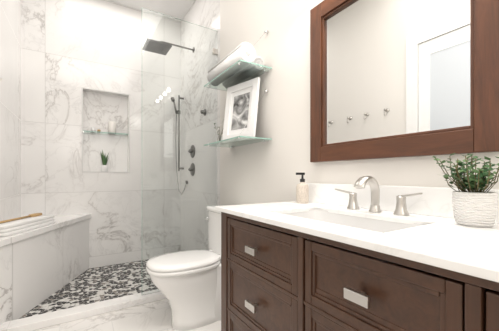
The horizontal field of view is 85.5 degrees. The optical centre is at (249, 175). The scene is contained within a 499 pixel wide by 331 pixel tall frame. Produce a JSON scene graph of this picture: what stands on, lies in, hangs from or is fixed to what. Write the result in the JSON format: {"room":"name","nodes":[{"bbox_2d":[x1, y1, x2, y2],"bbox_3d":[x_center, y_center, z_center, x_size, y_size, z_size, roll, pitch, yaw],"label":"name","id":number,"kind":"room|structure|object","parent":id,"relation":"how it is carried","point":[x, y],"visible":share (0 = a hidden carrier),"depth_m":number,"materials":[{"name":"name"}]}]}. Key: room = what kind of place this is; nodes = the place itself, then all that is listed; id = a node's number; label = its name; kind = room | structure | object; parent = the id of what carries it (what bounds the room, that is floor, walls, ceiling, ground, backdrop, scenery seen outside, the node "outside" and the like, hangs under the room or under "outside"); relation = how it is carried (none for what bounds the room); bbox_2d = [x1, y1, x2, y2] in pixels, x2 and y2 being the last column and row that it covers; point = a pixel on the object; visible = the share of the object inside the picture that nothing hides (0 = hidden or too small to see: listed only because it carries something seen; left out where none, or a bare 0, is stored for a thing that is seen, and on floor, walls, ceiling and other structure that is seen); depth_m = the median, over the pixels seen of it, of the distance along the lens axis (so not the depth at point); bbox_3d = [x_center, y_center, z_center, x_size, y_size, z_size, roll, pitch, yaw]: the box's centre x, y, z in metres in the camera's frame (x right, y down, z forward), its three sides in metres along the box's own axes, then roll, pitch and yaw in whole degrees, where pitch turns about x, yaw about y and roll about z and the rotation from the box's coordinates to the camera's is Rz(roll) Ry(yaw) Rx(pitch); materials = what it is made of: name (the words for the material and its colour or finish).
{"room":"bathroom","nodes":[
{"label":"bathroom","id":0,"kind":"room"},
{"bbox_2d":[0,0,20,220],"bbox_3d":[-2.059,-0.485,2.239,0.120,3.020,1.180,0,0,-32],"label":"tiled wall","id":1,"kind":"structure","parent":0,"point":[10,110],"depth_m":2.27,"materials":[{"name":"tile"}]},
{"bbox_2d":[21,0,141,267],"bbox_3d":[-1.611,-0.485,3.144,1.600,3.020,0.120,0,0,-32],"label":"wall","id":2,"kind":"structure","parent":0,"point":[70,49],"depth_m":2.97,"materials":[{"name":"tile"}]},
{"bbox_2d":[82,87,129,172],"bbox_3d":[-1.644,-0.502,3.103,0.484,0.929,0.093,0,0,-32],"label":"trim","id":3,"kind":"structure","parent":2,"relation":"attached to","point":[83,131],"depth_m":3.05,"materials":[{"name":"white stone"}]},
{"bbox_2d":[100,150,107,171],"bbox_3d":[-1.663,-0.178,3.095,0.097,0.254,0.075,0,0,-32],"label":"potted plant","id":4,"kind":"object","parent":3,"relation":"on","point":[104,167],"visible":0.9,"depth_m":3.08,"materials":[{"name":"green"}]},
{"bbox_2d":[108,121,115,132],"bbox_3d":[-1.595,-0.569,3.138,0.084,0.140,0.084,0,0,-32],"label":"candle","id":5,"kind":"object","parent":3,"relation":"on","point":[111,126],"visible":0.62,"depth_m":3.10,"materials":[{"name":"white wax"}]},
{"bbox_2d":[32,299,220,330],"bbox_3d":[-0.371,1.075,1.160,1.840,0.100,4.800,0,0,-32],"label":"floor","id":6,"kind":"structure","parent":0,"point":[154,316],"depth_m":1.89,"materials":[{"name":"tile"}]},
{"bbox_2d":[19,260,141,318],"bbox_3d":[-1.298,1.022,2.644,1.600,0.006,1.060,0,0,-32],"label":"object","id":7,"kind":"structure","parent":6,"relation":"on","point":[95,284],"depth_m":2.47,"materials":[{"name":"multicoloured stone"}]},
{"bbox_2d":[0,214,91,324],"bbox_3d":[-1.669,0.717,2.295,0.601,0.604,1.258,0,0,-32],"label":"bench","id":8,"kind":"object","parent":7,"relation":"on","point":[38,266],"visible":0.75,"depth_m":2.16,"materials":[{"name":"stone"}]},
{"bbox_2d":[0,214,54,236],"bbox_3d":[-1.755,0.377,2.111,0.150,0.075,0.580,0,0,-7],"label":"folded towel","id":9,"kind":"object","parent":8,"relation":"on","point":[14,227],"visible":0.98,"depth_m":2.02,"materials":[{"name":"white fabric"}]},
{"bbox_2d":[0,213,41,223],"bbox_3d":[-1.789,0.329,2.096,0.244,0.019,0.476,0,0,-32],"label":"bath brush","id":10,"kind":"object","parent":9,"relation":"on","point":[30,215],"visible":1,"depth_m":2.14,"materials":[{"name":"brown wood"}]},
{"bbox_2d":[0,291,166,330],"bbox_3d":[-0.986,1.000,2.143,1.600,0.050,0.120,0,0,-32],"label":"shower curb","id":11,"kind":"object","parent":6,"relation":"on","point":[35,322],"depth_m":1.95,"materials":[{"name":"stone"}]},
{"bbox_2d":[142,8,217,294],"bbox_3d":[-0.594,-0.201,2.388,0.676,2.351,0.028,0,0,-32],"label":"glass","id":12,"kind":"object","parent":11,"relation":"on","point":[179,130],"visible":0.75,"depth_m":2.35,"materials":[{"name":"clear glass"}]},
{"bbox_2d":[146,204,227,330],"bbox_3d":[-0.369,0.632,1.933,0.702,0.786,0.456,0,0,-32],"label":"toilet","id":13,"kind":"object","parent":6,"relation":"on","point":[187,283],"visible":0.73,"depth_m":1.80,"materials":[{"name":"white ceramic"}]},
{"bbox_2d":[215,208,498,330],"bbox_3d":[0.480,0.595,0.778,0.552,0.860,1.530,0,0,-32],"label":"bathroom vanity","id":14,"kind":"object","parent":6,"relation":"on","point":[361,255],"depth_m":0.74,"materials":[{"name":"brown wood"}]},
{"bbox_2d":[215,200,498,271],"bbox_3d":[0.483,0.166,0.779,0.554,0.042,1.560,0,0,-32],"label":"countertop","id":15,"kind":"structure","parent":14,"relation":"on","point":[437,237],"depth_m":0.68,"materials":[{"name":"white stone"}]},
{"bbox_2d":[296,172,308,202],"bbox_3d":[0.283,0.063,1.456,0.073,0.163,0.066,0,0,-32],"label":"soap dispenser","id":16,"kind":"object","parent":15,"relation":"on","point":[302,191],"visible":1,"depth_m":1.43,"materials":[{"name":"stone"}]},
{"bbox_2d":[331,176,426,215],"bbox_3d":[0.474,0.072,1.074,0.141,0.146,0.374,0,0,-32],"label":"faucet","id":17,"kind":"object","parent":15,"relation":"on","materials":[{"name":"silver metal"}]},
{"bbox_2d":[433,153,498,226],"bbox_3d":[0.644,0.037,0.792,0.165,0.214,0.183,0,0,-32],"label":"potted plant","id":18,"kind":"object","parent":15,"relation":"on","point":[474,205],"visible":1,"depth_m":0.77,"materials":[{"name":"green plant"}]},
{"bbox_2d":[107,0,194,19],"bbox_3d":[-0.371,-2.045,1.160,1.840,0.100,4.800,0,0,-32],"label":"ceiling","id":19,"kind":"structure","parent":0,"point":[178,9],"depth_m":3.16,"materials":[{"name":"white paint"}]},
{"bbox_2d":[183,0,219,204],"bbox_3d":[-0.569,-0.485,3.099,0.120,3.020,1.300,0,0,-32],"label":"tiled wall","id":20,"kind":"structure","parent":0,"point":[205,13],"depth_m":2.66,"materials":[{"name":"stone"}]},
{"bbox_2d":[220,0,498,204],"bbox_3d":[0.703,-0.485,1.064,0.120,3.020,3.500,0,0,-32],"label":"wall","id":21,"kind":"structure","parent":0,"point":[259,172],"depth_m":1.73,"materials":[{"name":"white paint"}]},
{"bbox_2d":[204,30,271,147],"bbox_3d":[-0.109,-0.621,2.012,0.250,0.767,0.591,0,0,-32],"label":"glass shelf","id":22,"kind":"object","parent":21,"relation":"attached to","point":[239,71],"depth_m":1.92,"materials":[{"name":"clear glass"}]},
{"bbox_2d":[214,123,222,140],"bbox_3d":[-0.239,-0.339,2.175,0.102,0.170,0.086,0,0,-32],"label":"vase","id":23,"kind":"object","parent":22,"relation":"on","point":[219,138],"visible":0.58,"depth_m":2.16,"materials":[{"name":"green glass"}]},
{"bbox_2d":[207,42,255,81],"bbox_3d":[-0.149,-0.807,1.988,0.122,0.129,0.530,0,0,-32],"label":"roll","id":24,"kind":"object","parent":22,"relation":"on","point":[245,51],"visible":0.67,"depth_m":1.81,"materials":[{"name":"white fabric"}]},
{"bbox_2d":[222,77,259,139],"bbox_3d":[-0.067,-0.469,1.967,0.072,0.429,0.330,0,0,-45],"label":"framed photo","id":25,"kind":"object","parent":22,"relation":"on","point":[242,101],"visible":0.79,"depth_m":1.96,"materials":[{"name":"white"}]},
{"bbox_2d":[252,56,263,64],"bbox_3d":[-0.063,-0.784,2.072,0.090,0.085,0.480,0,0,-32],"label":"roll","id":26,"kind":"object","parent":22,"relation":"on","point":[258,60],"visible":0.17,"depth_m":1.87,"materials":[{"name":"white fabric"}]},
{"bbox_2d":[308,184,498,223],"bbox_3d":[0.709,0.093,0.920,0.022,0.105,1.560,0,0,-32],"label":"backsplash","id":27,"kind":"structure","parent":21,"relation":"attached to","point":[438,202],"depth_m":1.02,"materials":[{"name":"white stone"}]},
{"bbox_2d":[310,0,498,161],"bbox_3d":[0.559,-0.492,1.148,0.032,0.835,0.805,0,0,-32],"label":"mirror","id":28,"kind":"object","parent":21,"relation":"attached to","point":[400,78],"visible":1,"depth_m":1.07,"materials":[{"name":"brown wood"}]}
]}

